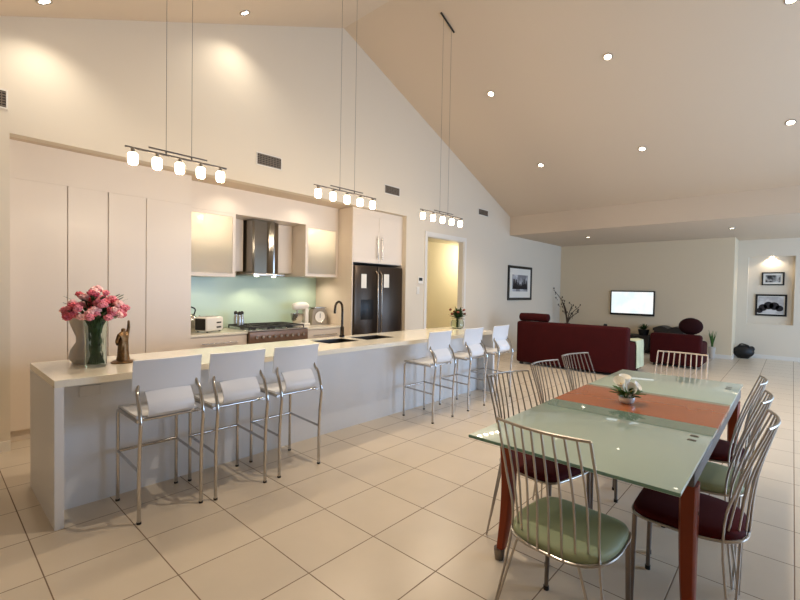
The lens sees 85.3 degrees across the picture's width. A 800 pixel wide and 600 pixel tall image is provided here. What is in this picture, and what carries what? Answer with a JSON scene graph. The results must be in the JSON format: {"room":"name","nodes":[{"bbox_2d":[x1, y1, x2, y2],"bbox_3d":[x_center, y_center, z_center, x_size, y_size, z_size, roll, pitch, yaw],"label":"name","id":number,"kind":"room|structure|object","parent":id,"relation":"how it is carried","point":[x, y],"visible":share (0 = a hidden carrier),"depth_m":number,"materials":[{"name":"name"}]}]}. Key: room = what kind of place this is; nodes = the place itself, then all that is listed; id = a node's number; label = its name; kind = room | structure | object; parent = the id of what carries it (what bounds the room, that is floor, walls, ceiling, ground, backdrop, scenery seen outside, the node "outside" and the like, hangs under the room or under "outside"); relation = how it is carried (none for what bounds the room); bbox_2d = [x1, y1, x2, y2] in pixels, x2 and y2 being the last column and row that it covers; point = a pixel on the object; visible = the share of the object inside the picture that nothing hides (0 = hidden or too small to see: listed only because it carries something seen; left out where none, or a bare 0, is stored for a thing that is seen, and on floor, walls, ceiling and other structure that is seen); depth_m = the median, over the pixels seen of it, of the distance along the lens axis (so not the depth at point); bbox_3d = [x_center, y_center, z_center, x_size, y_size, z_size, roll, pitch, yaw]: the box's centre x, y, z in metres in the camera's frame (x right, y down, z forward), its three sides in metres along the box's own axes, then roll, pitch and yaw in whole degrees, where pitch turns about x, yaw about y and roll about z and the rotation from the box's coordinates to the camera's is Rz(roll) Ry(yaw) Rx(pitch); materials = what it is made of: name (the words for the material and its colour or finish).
{"room":"dining room","nodes":[
{"label":"dining room","id":0,"kind":"room"},
{"bbox_2d":[10,137,351,208],"bbox_3d":[-2.008,-1.503,5.931,0.880,0.120,5.090,2,2,42],"label":"ceiling","id":1,"kind":"structure","parent":0,"point":[208,180],"depth_m":5.47,"materials":[{"name":"beige paint"}]},
{"bbox_2d":[0,0,389,27],"bbox_3d":[-0.198,-2.402,1.073,8.270,3.074,6.950,2,2,42],"label":"ceiling","id":2,"kind":"structure","parent":0,"point":[298,13],"depth_m":4.57,"materials":[{"name":"beige paint"}]},
{"bbox_2d":[36,0,52,4],"bbox_3d":[-2.918,-2.449,3.559,0.108,0.056,0.117,0,2,-41],"label":"recessed light","id":3,"kind":"object","parent":2,"relation":"in","point":[40,2],"visible":1,"depth_m":3.56,"materials":[{"name":"beige"}]},
{"bbox_2d":[125,0,226,182],"bbox_3d":[-1.667,-1.862,3.296,0.067,1.797,0.735,2,2,42],"label":"pendant light","id":4,"kind":"object","parent":2,"relation":"hanging from","point":[132,157],"visible":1,"depth_m":3.28,"materials":[{"name":"white glass"}]},
{"bbox_2d":[240,10,249,15],"bbox_3d":[-1.730,-3.201,4.839,0.108,0.056,0.117,0,2,-41],"label":"recessed light","id":5,"kind":"object","parent":2,"relation":"in","point":[245,12],"visible":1,"depth_m":4.83,"materials":[{"name":"beige"}]},
{"bbox_2d":[314,0,375,208],"bbox_3d":[-0.536,-2.250,4.528,0.067,2.476,0.845,2,2,42],"label":"pendant light","id":6,"kind":"object","parent":2,"relation":"hanging from","point":[318,192],"visible":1,"depth_m":4.53,"materials":[{"name":"white glass"}]},
{"bbox_2d":[0,16,560,441],"bbox_3d":[-0.197,-1.345,7.192,0.120,5.230,16.010,2,2,42],"label":"wall","id":7,"kind":"structure","parent":0,"point":[95,86],"depth_m":5.37,"materials":[{"name":"beige paint"}]},
{"bbox_2d":[0,88,7,109],"bbox_3d":[-3.418,-1.683,3.523,0.009,0.160,0.350,2,2,42],"label":"air vent","id":8,"kind":"object","parent":7,"relation":"in","point":[3,93],"visible":1,"depth_m":3.63,"materials":[{"name":"beige metal"}]},
{"bbox_2d":[0,348,516,452],"bbox_3d":[-0.430,1.228,6.943,0.015,0.090,14.900,2,2,42],"label":"baseboard","id":9,"kind":"structure","parent":7,"relation":"attached to","point":[5,446],"depth_m":3.71,"materials":[{"name":"beige"}]},
{"bbox_2d":[256,151,281,170],"bbox_3d":[-1.648,-1.751,5.475,0.009,0.160,0.360,2,2,42],"label":"air vent","id":10,"kind":"object","parent":7,"relation":"in","point":[262,159],"visible":1,"depth_m":5.47,"materials":[{"name":"beige metal"}]},
{"bbox_2d":[384,184,399,196],"bbox_3d":[-0.127,-1.803,7.152,0.009,0.150,0.370,2,2,42],"label":"air vent","id":11,"kind":"object","parent":7,"relation":"in","point":[388,189],"visible":1,"depth_m":7.13,"materials":[{"name":"beige metal"}]},
{"bbox_2d":[418,277,422,283],"bbox_3d":[0.366,-0.353,7.748,0.023,0.120,0.140,2,2,42],"label":"intercom","id":12,"kind":"object","parent":7,"relation":"attached to","point":[420,279],"visible":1,"depth_m":7.73,"materials":[{"name":"white plastic"}]},
{"bbox_2d":[423,231,466,328],"bbox_3d":[0.833,0.006,8.373,0.138,2.510,1.330,2,2,42],"label":"trim","id":13,"kind":"structure","parent":7,"relation":"attached to","point":[462,242],"depth_m":8.75,"materials":[{"name":"beige wood"}]},
{"bbox_2d":[478,208,487,216],"bbox_3d":[1.778,-1.863,9.252,0.009,0.140,0.400,2,2,42],"label":"air vent","id":14,"kind":"object","parent":7,"relation":"in","point":[482,212],"visible":1,"depth_m":9.23,"materials":[{"name":"beige metal"}]},
{"bbox_2d":[507,265,531,299],"bbox_3d":[2.927,-0.407,10.569,0.029,0.820,1.220,2,2,42],"label":"framed picture","id":15,"kind":"object","parent":7,"relation":"attached to","point":[519,281],"visible":1,"depth_m":10.54,"materials":[{"name":"black plastic"}]},
{"bbox_2d":[512,274,527,291],"bbox_3d":[2.927,-0.407,10.569,0.002,0.400,0.800,2,2,42],"label":"print","id":16,"kind":"object","parent":15,"relation":"attached to","point":[519,281],"depth_m":10.56,"materials":[{"name":"black paper"}]},
{"bbox_2d":[0,351,799,599],"bbox_3d":[2.083,1.414,5.341,10.400,0.120,16.300,2,2,42],"label":"floor","id":17,"kind":"structure","parent":0,"point":[396,506],"depth_m":2.63,"materials":[{"name":"beige tile"}]},
{"bbox_2d":[10,177,107,441],"bbox_3d":[-3.518,0.089,4.396,0.787,2.374,0.760,2,2,42],"label":"cupboard","id":18,"kind":"object","parent":17,"relation":"on","point":[59,233],"visible":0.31,"depth_m":4.04,"materials":[{"name":"beige wood"}]},
{"bbox_2d":[107,193,191,355],"bbox_3d":[-2.986,0.085,4.984,0.787,2.374,0.823,2,2,42],"label":"cupboard","id":19,"kind":"object","parent":17,"relation":"on","point":[149,255],"visible":0.43,"depth_m":4.70,"materials":[{"name":"beige wood"}]},
{"bbox_2d":[10,139,191,204],"bbox_3d":[-3.222,-1.268,4.667,0.790,0.335,1.585,2,2,42],"label":"wall","id":20,"kind":"structure","parent":19,"relation":"on","point":[28,161],"depth_m":4.29,"materials":[{"name":"beige paint"}]},
{"bbox_2d":[115,354,204,524],"bbox_3d":[-1.590,0.853,2.877,0.470,0.986,0.410,2,2,42],"label":"bar stool","id":21,"kind":"object","parent":17,"relation":"on","point":[166,383],"visible":1,"depth_m":2.77,"materials":[{"name":"white plastic"}]},
{"bbox_2d":[191,334,246,348],"bbox_3d":[-2.486,0.850,5.598,0.723,0.835,0.741,2,2,42],"label":"base cabinet","id":22,"kind":"object","parent":17,"relation":"on","point":[241,339],"visible":0.24,"depth_m":5.36,"materials":[{"name":"beige"}]},
{"bbox_2d":[191,328,247,337],"bbox_3d":[-2.489,0.417,5.599,0.719,0.030,0.742,2,2,42],"label":"countertop","id":23,"kind":"structure","parent":22,"relation":"on","point":[224,331],"depth_m":5.45,"materials":[{"name":"beige stone"}]},
{"bbox_2d":[191,306,199,331],"bbox_3d":[-2.700,0.239,5.574,0.218,0.319,0.200,1,1,-8],"label":"kettle","id":24,"kind":"object","parent":23,"relation":"on","point":[193,316],"visible":0.26,"depth_m":5.53,"materials":[{"name":"silver metal"}]},
{"bbox_2d":[195,316,222,332],"bbox_3d":[-2.438,0.306,5.542,0.206,0.196,0.315,1,1,18],"label":"toaster","id":25,"kind":"object","parent":23,"relation":"on","point":[202,323],"visible":1,"depth_m":5.42,"materials":[{"name":"white plastic"}]},
{"bbox_2d":[188,348,268,500],"bbox_3d":[-1.262,0.851,3.194,0.470,0.986,0.410,2,2,42],"label":"bar stool","id":26,"kind":"object","parent":17,"relation":"on","point":[236,373],"visible":0.98,"depth_m":3.09,"materials":[{"name":"white"}]},
{"bbox_2d":[30,327,494,530],"bbox_3d":[-0.633,0.883,4.652,0.830,0.878,5.005,2,2,42],"label":"kitchen island","id":27,"kind":"object","parent":17,"relation":"on","point":[73,407],"visible":0.82,"depth_m":3.38,"materials":[{"name":"beige stone"}]},
{"bbox_2d":[79,384,100,396],"bbox_3d":[-2.032,0.594,2.843,0.008,0.070,0.120,2,2,42],"label":"power outlet","id":28,"kind":"object","parent":27,"relation":"attached to","point":[87,390],"depth_m":2.84,"materials":[{"name":"white"}]},
{"bbox_2d":[30,327,492,387],"bbox_3d":[-0.626,0.465,4.642,0.830,0.042,5.005,2,2,42],"label":"island countertop","id":29,"kind":"structure","parent":27,"relation":"on","point":[61,373],"depth_m":3.71,"materials":[{"name":"beige stone"}]},
{"bbox_2d":[68,318,84,363],"bbox_3d":[-2.249,0.285,3.125,0.236,0.330,0.236,2,2,42],"label":"vase","id":30,"kind":"object","parent":29,"relation":"on","point":[76,354],"visible":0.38,"depth_m":3.03,"materials":[{"name":"white ceramic"}]},
{"bbox_2d":[83,319,107,367],"bbox_3d":[-2.078,0.292,2.964,0.140,0.330,0.140,2,2,42],"label":"glass vase","id":31,"kind":"object","parent":29,"relation":"on","point":[95,331],"visible":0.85,"depth_m":2.91,"materials":[{"name":"clear glass"}]},
{"bbox_2d":[59,285,130,320],"bbox_3d":[-2.071,0.164,2.966,0.384,0.536,0.384,1,1,-13],"label":"bouquet","id":32,"kind":"object","parent":31,"relation":"in","point":[95,306],"visible":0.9,"depth_m":2.89,"materials":[{"name":"pink plant"}]},
{"bbox_2d":[110,320,133,363],"bbox_3d":[-2.013,0.301,3.155,0.156,0.305,0.156,1,1,14],"label":"bronze figurine","id":33,"kind":"object","parent":29,"relation":"on","point":[122,338],"visible":1,"depth_m":3.13,"materials":[{"name":"gold metal"}]},
{"bbox_2d":[334,301,344,336],"bbox_3d":[-0.692,0.221,4.975,0.064,0.428,0.215,1,1,16],"label":"tap","id":34,"kind":"object","parent":29,"relation":"on","point":[337,302],"visible":1,"depth_m":5.03,"materials":[{"name":"grey metal"}]},
{"bbox_2d":[315,335,390,343],"bbox_3d":[-0.509,0.561,4.931,0.340,0.232,1.020,2,2,42],"label":"sink","id":35,"kind":"object","parent":29,"relation":"in","point":[329,341],"visible":0.05,"depth_m":4.98,"materials":[{"name":"grey metal"}]},
{"bbox_2d":[315,338,356,343],"bbox_3d":[-0.704,0.563,4.716,0.340,0.232,0.440,2,2,42],"label":"basin","id":36,"kind":"object","parent":35,"relation":"in","point":[329,341],"depth_m":4.90,"materials":[{"name":"black metal"}]},
{"bbox_2d":[350,335,390,339],"bbox_3d":[-0.328,0.560,5.131,0.340,0.232,0.480,2,2,42],"label":"basin","id":37,"kind":"object","parent":35,"relation":"in","point":[373,336],"depth_m":5.32,"materials":[{"name":"black metal"}]},
{"bbox_2d":[451,319,463,328],"bbox_3d":[0.861,0.362,6.510,0.200,0.130,0.200,2,2,42],"label":"glass pot","id":38,"kind":"object","parent":29,"relation":"on","point":[455,324],"visible":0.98,"depth_m":6.43,"materials":[{"name":"white"}]},
{"bbox_2d":[448,307,465,319],"bbox_3d":[0.877,0.252,6.508,0.277,0.310,0.349,1,1,-5],"label":"flowers","id":39,"kind":"object","parent":38,"relation":"in","point":[457,313],"visible":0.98,"depth_m":6.45,"materials":[{"name":"green plant"}]},
{"bbox_2d":[223,322,307,343],"bbox_3d":[-1.900,0.778,6.186,0.787,0.871,0.910,2,2,42],"label":"range cooker","id":40,"kind":"object","parent":17,"relation":"on","point":[264,332],"visible":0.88,"depth_m":5.96,"materials":[{"name":"grey metal"}]},
{"bbox_2d":[234,311,237,323],"bbox_3d":[-2.295,0.244,6.061,0.054,0.187,0.054,2,2,42],"label":"spice shaker","id":41,"kind":"object","parent":40,"relation":"on","point":[235,312],"visible":0.88,"depth_m":6.04,"materials":[{"name":"silver metal"}]},
{"bbox_2d":[237,311,240,324],"bbox_3d":[-2.204,0.249,5.952,0.054,0.187,0.054,2,2,42],"label":"spice shaker","id":42,"kind":"object","parent":40,"relation":"on","point":[239,312],"visible":0.99,"depth_m":5.93,"materials":[{"name":"silver metal"}]},
{"bbox_2d":[241,311,243,324],"bbox_3d":[-2.202,0.246,6.044,0.054,0.187,0.054,2,2,42],"label":"spice shaker","id":43,"kind":"object","parent":40,"relation":"on","point":[242,312],"visible":0.73,"depth_m":6.03,"materials":[{"name":"silver metal"}]},
{"bbox_2d":[223,326,306,331],"bbox_3d":[-1.914,0.395,6.197,0.730,0.017,0.910,2,2,42],"label":"cooktop","id":44,"kind":"object","parent":40,"relation":"in","point":[273,328],"depth_m":5.96,"materials":[{"name":"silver metal"}]},
{"bbox_2d":[249,343,322,477],"bbox_3d":[-0.933,0.849,3.557,0.470,0.986,0.410,2,2,42],"label":"bar stool","id":45,"kind":"object","parent":17,"relation":"on","point":[295,363],"visible":0.97,"depth_m":3.45,"materials":[{"name":"white plastic"}]},
{"bbox_2d":[308,328,339,338],"bbox_3d":[-1.390,0.841,6.807,0.723,0.835,0.686,2,2,42],"label":"base cabinet","id":46,"kind":"object","parent":17,"relation":"on","point":[329,332],"visible":0.21,"depth_m":6.57,"materials":[{"name":"beige"}]},
{"bbox_2d":[301,324,340,329],"bbox_3d":[-1.393,0.408,6.809,0.719,0.030,0.692,2,2,42],"label":"countertop","id":47,"kind":"structure","parent":46,"relation":"on","point":[322,326],"depth_m":6.61,"materials":[{"name":"beige stone"}]},
{"bbox_2d":[291,302,309,324],"bbox_3d":[-1.562,0.210,6.779,0.200,0.362,0.308,2,2,42],"label":"stand mixer","id":48,"kind":"object","parent":47,"relation":"on","point":[301,318],"visible":0.92,"depth_m":6.73,"materials":[{"name":"white plastic"}]},
{"bbox_2d":[291,313,303,322],"bbox_3d":[-1.600,0.283,6.741,0.200,0.144,0.200,2,2,42],"label":"bowl","id":49,"kind":"object","parent":48,"relation":"on","point":[295,317],"depth_m":6.68,"materials":[{"name":"silver metal"}]},
{"bbox_2d":[308,307,326,324],"bbox_3d":[-1.324,0.250,6.984,0.280,0.280,0.180,0,2,-39],"label":"kitchen scale","id":50,"kind":"object","parent":47,"relation":"on","point":[317,315],"visible":1,"depth_m":6.91,"materials":[{"name":"beige metal"}]},
{"bbox_2d":[316,207,402,335],"bbox_3d":[-0.678,-0.095,7.396,0.946,2.705,1.143,2,2,42],"label":"cabinet","id":51,"kind":"object","parent":17,"relation":"on","point":[366,237],"visible":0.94,"depth_m":6.91,"materials":[{"name":"beige"}]},
{"bbox_2d":[352,265,401,334],"bbox_3d":[-0.626,0.349,7.357,0.919,1.820,1.090,2,2,42],"label":"fridge","id":52,"kind":"object","parent":17,"relation":"on","point":[376,308],"visible":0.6,"depth_m":7.00,"materials":[{"name":"black metal"}]},
{"bbox_2d":[361,274,366,287],"bbox_3d":[-0.566,-0.297,6.812,0.002,0.220,0.110,2,2,42],"label":"paper note","id":53,"kind":"object","parent":52,"relation":"attached to","point":[363,276],"visible":1,"depth_m":6.81,"materials":[{"name":"beige paper"}]},
{"bbox_2d":[384,274,388,287],"bbox_3d":[-0.224,-0.315,7.190,0.002,0.220,0.120,2,2,42],"label":"paper note","id":54,"kind":"object","parent":52,"relation":"attached to","point":[386,276],"visible":1,"depth_m":7.19,"materials":[{"name":"beige paper"}]},
{"bbox_2d":[403,330,455,423],"bbox_3d":[0.339,0.839,4.961,0.470,0.986,0.410,2,2,42],"label":"bar stool","id":55,"kind":"object","parent":17,"relation":"on","point":[438,342],"visible":1,"depth_m":4.87,"materials":[{"name":"white"}]},
{"bbox_2d":[439,327,487,410],"bbox_3d":[0.802,0.835,5.473,0.470,0.986,0.410,2,2,42],"label":"bar stool","id":56,"kind":"object","parent":17,"relation":"on","point":[472,339],"visible":0.92,"depth_m":5.37,"materials":[{"name":"white"}]},
{"bbox_2d":[469,325,512,397],"bbox_3d":[1.253,0.832,5.971,0.470,0.986,0.410,2,2,42],"label":"bar stool","id":57,"kind":"object","parent":17,"relation":"on","point":[500,333],"visible":0.84,"depth_m":5.86,"materials":[{"name":"white plastic"}]},
{"bbox_2d":[486,370,589,566],"bbox_3d":[0.803,0.929,2.573,0.510,0.932,0.523,0,2,-34],"label":"dining chair","id":58,"kind":"object","parent":17,"relation":"on","point":[563,469],"visible":0.4,"depth_m":2.49,"materials":[{"name":"silver metal"}]},
{"bbox_2d":[495,416,630,599],"bbox_3d":[0.678,0.945,1.799,0.523,0.932,0.510,0,2,-44],"label":"dining chair","id":59,"kind":"object","parent":17,"relation":"on","point":[569,531],"visible":1,"depth_m":1.72,"materials":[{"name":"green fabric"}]},
{"bbox_2d":[530,359,617,508],"bbox_3d":[1.206,0.925,3.050,0.510,0.932,0.523,0,2,-41],"label":"dining chair","id":60,"kind":"object","parent":17,"relation":"on","point":[553,360],"visible":0.33,"depth_m":3.13,"materials":[{"name":"silver metal"}]},
{"bbox_2d":[516,320,640,373],"bbox_3d":[3.466,0.875,8.484,2.060,0.862,1.060,2,2,42],"label":"sofa","id":61,"kind":"object","parent":17,"relation":"on","point":[610,349],"visible":0.8,"depth_m":7.95,"materials":[{"name":"red fabric"}]},
{"bbox_2d":[519,313,549,321],"bbox_3d":[2.674,0.342,8.631,0.600,0.163,0.160,2,2,42],"label":"bolster","id":62,"kind":"object","parent":61,"relation":"on","point":[539,317],"visible":1,"depth_m":8.56,"materials":[{"name":"red fabric"}]},
{"bbox_2d":[630,338,643,368],"bbox_3d":[4.323,0.980,8.034,0.252,0.518,0.523,2,2,42],"label":"throw blanket","id":63,"kind":"object","parent":61,"relation":"on","point":[639,342],"visible":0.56,"depth_m":7.96,"materials":[{"name":"white fabric"}]},
{"bbox_2d":[561,352,613,490],"bbox_3d":[1.593,0.922,3.475,0.510,0.932,0.523,0,2,-35],"label":"dining chair","id":64,"kind":"object","parent":17,"relation":"on","point":[580,353],"visible":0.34,"depth_m":3.64,"materials":[{"name":"silver metal"}]},
{"bbox_2d":[469,369,742,599],"bbox_3d":[1.500,1.028,2.751,0.922,0.752,2.542,2,2,42],"label":"dining table","id":65,"kind":"object","parent":17,"relation":"on","point":[663,441],"visible":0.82,"depth_m":2.21,"materials":[{"name":"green glass"}]},
{"bbox_2d":[618,395,634,403],"bbox_3d":[1.433,0.630,2.741,0.096,0.040,0.096,2,2,42],"label":"flower bowl","id":66,"kind":"object","parent":65,"relation":"on","point":[622,399],"visible":0.88,"depth_m":2.71,"materials":[{"name":"silver metal"}]},
{"bbox_2d":[609,374,646,397],"bbox_3d":[1.436,0.553,2.729,0.209,0.150,0.183,2,2,42],"label":"lily arrangement","id":67,"kind":"object","parent":66,"relation":"in","point":[631,389],"visible":0.98,"depth_m":2.73,"materials":[{"name":"white plant"}]},
{"bbox_2d":[630,333,649,353],"bbox_3d":[5.572,1.065,11.206,1.680,0.430,0.480,2,2,42],"label":"media cabinet","id":68,"kind":"object","parent":17,"relation":"on","point":[646,338],"visible":0.11,"depth_m":10.55,"materials":[{"name":"black wood"}]},
{"bbox_2d":[637,324,648,334],"bbox_3d":[6.042,0.727,10.767,0.274,0.284,0.287,2,2,42],"label":"potted plant","id":69,"kind":"object","parent":68,"relation":"on","point":[643,330],"visible":1,"depth_m":10.69,"materials":[{"name":"green plant"}]},
{"bbox_2d":[653,325,684,333],"bbox_3d":[6.458,0.970,10.376,0.640,0.690,0.520,2,2,42],"label":"wooden chest","id":70,"kind":"object","parent":17,"relation":"on","point":[664,328],"visible":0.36,"depth_m":10.22,"materials":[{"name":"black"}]},
{"bbox_2d":[650,332,706,368],"bbox_3d":[5.742,1.005,8.946,0.880,0.660,0.860,2,2,42],"label":"armchair","id":71,"kind":"object","parent":17,"relation":"on","point":[687,343],"visible":0.91,"depth_m":8.61,"materials":[{"name":"red fabric"}]},
{"bbox_2d":[679,318,702,334],"bbox_3d":[5.820,0.528,8.684,0.420,0.340,0.180,2,2,42],"label":"cushion","id":72,"kind":"object","parent":71,"relation":"on","point":[692,326],"visible":0.99,"depth_m":8.62,"materials":[{"name":"red fabric"}]},
{"bbox_2d":[655,350,711,461],"bbox_3d":[2.335,0.931,3.676,0.510,0.932,0.523,2,2,42],"label":"dining chair","id":73,"kind":"object","parent":17,"relation":"on","point":[658,351],"visible":0.3,"depth_m":3.83,"materials":[{"name":"silver metal"}]},
{"bbox_2d":[631,409,780,599],"bbox_3d":[1.369,0.953,1.975,0.523,0.932,0.510,2,2,40],"label":"dining chair","id":74,"kind":"object","parent":17,"relation":"on","point":[721,521],"visible":0.88,"depth_m":1.89,"materials":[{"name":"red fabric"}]},
{"bbox_2d":[650,390,773,589],"bbox_3d":[1.694,0.949,2.385,0.523,0.932,0.510,2,2,42],"label":"dining chair","id":75,"kind":"object","parent":17,"relation":"on","point":[715,479],"visible":0.57,"depth_m":2.21,"materials":[{"name":"green leather"}]},
{"bbox_2d":[708,333,716,358],"bbox_3d":[7.136,1.010,9.923,0.173,0.654,0.144,0,2,-32],"label":"spiky plant","id":76,"kind":"object","parent":17,"relation":"on","point":[711,349],"visible":1,"depth_m":9.89,"materials":[{"name":"green plant"}]},
{"bbox_2d":[708,375,767,540],"bbox_3d":[2.028,0.945,2.813,0.523,0.932,0.510,2,2,40],"label":"dining chair","id":77,"kind":"object","parent":17,"relation":"on","point":[723,452],"visible":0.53,"depth_m":2.64,"materials":[{"name":"silver metal"}]},
{"bbox_2d":[733,343,754,358],"bbox_3d":[7.979,1.176,10.076,0.409,0.346,0.271,2,2,42],"label":"vase","id":78,"kind":"object","parent":17,"relation":"on","point":[742,350],"visible":0.99,"depth_m":10.00,"materials":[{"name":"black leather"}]},
{"bbox_3d":[4.565,0.937,11.861,0.300,0.620,0.300,2,2,42],"label":"floor vase","id":79,"kind":"object","parent":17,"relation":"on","visible":0},
{"bbox_2d":[553,288,580,322],"bbox_3d":[4.570,0.171,11.856,0.728,1.029,0.195,2,2,33],"label":"arrangement","id":80,"kind":"object","parent":79,"relation":"in","point":[565,310],"visible":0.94,"depth_m":11.84,"materials":[{"name":"brown plant"}]},
{"bbox_2d":[426,241,457,328],"bbox_3d":[1.056,-0.117,9.783,1.430,2.700,4.480,2,2,42],"label":"wall","id":81,"kind":"structure","parent":0,"point":[442,260],"depth_m":10.64,"materials":[{"name":"beige paint"}]},
{"bbox_2d":[428,238,457,245],"bbox_3d":[1.106,-1.417,9.783,1.430,0.100,4.400,2,2,42],"label":"ceiling","id":82,"kind":"structure","parent":0,"point":[429,239],"depth_m":10.26,"materials":[{"name":"beige paint"}]},
{"bbox_2d":[344,0,799,216],"bbox_3d":[3.856,-2.891,5.527,8.270,2.160,5.100,2,2,42],"label":"ceiling","id":83,"kind":"structure","parent":0,"point":[710,89],"depth_m":6.18,"materials":[{"name":"beige paint"}]},
{"bbox_2d":[420,12,462,226],"bbox_3d":[0.592,-2.387,5.768,0.067,2.723,0.930,2,2,42],"label":"pendant light","id":84,"kind":"object","parent":83,"relation":"hanging from","point":[422,214],"visible":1,"depth_m":5.77,"materials":[{"name":"white glass"}]},
{"bbox_2d":[487,91,494,96],"bbox_3d":[1.410,-3.196,6.726,0.109,0.054,0.117,0,2,-41],"label":"recessed light","id":85,"kind":"object","parent":83,"relation":"in","point":[489,93],"visible":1,"depth_m":6.72,"materials":[{"name":"silver metal"}]},
{"bbox_2d":[603,53,612,60],"bbox_3d":[2.683,-3.139,5.601,0.109,0.054,0.117,0,2,-41],"label":"recessed light","id":86,"kind":"object","parent":83,"relation":"in","point":[608,56],"visible":1,"depth_m":5.60,"materials":[{"name":"beige"}]},
{"bbox_2d":[638,146,645,150],"bbox_3d":[3.885,-2.425,6.959,0.109,0.054,0.117,0,2,-41],"label":"recessed light","id":87,"kind":"object","parent":83,"relation":"in","point":[642,148],"visible":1,"depth_m":6.95,"materials":[{"name":"beige"}]},
{"bbox_2d":[784,0,796,4],"bbox_3d":[4.007,-3.077,4.442,0.109,0.054,0.117,0,2,-41],"label":"recessed light","id":88,"kind":"object","parent":83,"relation":"in","point":[786,2],"visible":1,"depth_m":4.46,"materials":[{"name":"beige"}]},
{"bbox_2d":[785,119,796,125],"bbox_3d":[5.210,-2.367,5.786,0.109,0.054,0.117,0,2,-41],"label":"recessed light","id":89,"kind":"object","parent":83,"relation":"in","point":[790,122],"visible":1,"depth_m":5.78,"materials":[{"name":"beige"}]},
{"bbox_2d":[559,237,738,354],"bbox_3d":[6.405,-0.092,11.502,3.950,2.760,1.050,2,2,42],"label":"wall","id":90,"kind":"structure","parent":0,"point":[695,278],"depth_m":10.73,"materials":[{"name":"beige paint"}]},
{"bbox_2d":[610,290,654,315],"bbox_3d":[5.962,0.078,11.147,1.030,0.630,0.070,2,2,42],"label":"television","id":91,"kind":"object","parent":90,"relation":"attached to","point":[637,303],"visible":1,"depth_m":11.10,"materials":[{"name":"black plastic"}]},
{"bbox_2d":[644,350,799,361],"bbox_3d":[7.854,1.303,10.021,8.135,0.090,0.815,2,2,42],"label":"baseboard","id":92,"kind":"structure","parent":90,"relation":"attached to","point":[732,356],"depth_m":9.90,"materials":[{"name":"beige"}]},
{"bbox_2d":[510,185,799,246],"bbox_3d":[7.017,-1.699,8.980,8.150,0.590,4.250,2,2,42],"label":"ceiling","id":93,"kind":"structure","parent":0,"point":[772,213],"depth_m":8.49,"materials":[{"name":"beige paint"}]},
{"bbox_2d":[735,238,799,357],"bbox_3d":[9.710,0.022,9.083,4.200,2.760,0.300,2,2,42],"label":"wall","id":94,"kind":"structure","parent":0,"point":[769,335],"depth_m":10.01,"materials":[{"name":"beige paint"}]},
{"bbox_2d":[755,294,786,316],"bbox_3d":[8.577,0.120,10.035,0.560,0.500,0.029,2,2,42],"label":"framed picture","id":95,"kind":"object","parent":94,"relation":"attached to","point":[765,304],"visible":1,"depth_m":10.03,"materials":[{"name":"black plastic"}]},
{"bbox_2d":[757,297,783,313],"bbox_3d":[8.564,0.119,10.046,0.485,0.390,0.003,2,2,42],"label":"print","id":96,"kind":"object","parent":95,"relation":"attached to","point":[765,305],"depth_m":10.04,"materials":[{"name":"black"}]},
{"bbox_2d":[761,272,784,284],"bbox_3d":[8.603,-0.489,10.007,0.400,0.300,0.029,2,2,42],"label":"framed picture","id":97,"kind":"object","parent":94,"relation":"attached to","point":[768,278],"visible":1,"depth_m":10.00,"materials":[{"name":"black plastic"}]},
{"bbox_2d":[765,275,780,281],"bbox_3d":[8.603,-0.489,10.007,0.264,0.164,0.002,2,2,42],"label":"print","id":98,"kind":"object","parent":97,"relation":"attached to","point":[768,278],"depth_m":10.01},
{"bbox_3d":[-2.402,-0.163,6.297,0.120,2.830,5.330,2,2,42],"label":"wall","id":99,"kind":"structure","parent":0,"visible":0},
{"bbox_2d":[191,208,235,276],"bbox_3d":[-2.554,-0.711,5.581,0.556,0.814,0.640,2,2,42],"label":"upper cabinet","id":100,"kind":"object","parent":99,"relation":"attached to","point":[213,233],"visible":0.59,"depth_m":5.42,"materials":[{"name":"beige"}]},
{"bbox_2d":[191,180,338,228],"bbox_3d":[-1.978,-1.286,6.204,0.570,0.325,2.352,2,2,42],"label":"trim","id":101,"kind":"structure","parent":100,"relation":"on","point":[246,205],"depth_m":5.89,"materials":[{"name":"beige paint"}]},
{"bbox_2d":[235,219,242,271],"bbox_3d":[-2.367,-0.764,6.038,0.214,0.724,0.284,2,2,42],"label":"upper cabinet","id":102,"kind":"object","parent":99,"relation":"attached to","point":[239,222],"visible":0.41,"depth_m":6.03,"materials":[{"name":"beige"}]},
{"bbox_2d":[191,275,315,326],"bbox_3d":[-2.207,0.013,6.423,0.009,0.750,2.347,2,2,42],"label":"backsplash","id":103,"kind":"structure","parent":99,"relation":"attached to","point":[261,299],"depth_m":6.42,"materials":[{"name":"green glass"}]},
{"bbox_2d":[236,219,284,276],"bbox_3d":[-2.005,-0.727,6.250,0.480,0.786,0.500,2,2,42],"label":"range hood","id":104,"kind":"object","parent":99,"relation":"attached to","point":[260,237],"visible":0.99,"depth_m":6.08,"materials":[{"name":"silver metal"}]},
{"bbox_2d":[278,225,291,273],"bbox_3d":[-1.834,-0.768,6.626,0.214,0.724,0.297,2,2,42],"label":"upper cabinet","id":105,"kind":"object","parent":99,"relation":"attached to","point":[284,232],"visible":0.58,"depth_m":6.57,"materials":[{"name":"beige wood"}]},
{"bbox_2d":[285,225,337,277],"bbox_3d":[-1.400,-0.745,6.854,0.556,0.764,0.617,2,2,42],"label":"upper cabinet","id":106,"kind":"object","parent":99,"relation":"attached to","point":[314,248],"visible":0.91,"depth_m":6.62,"materials":[{"name":"beige glass"}]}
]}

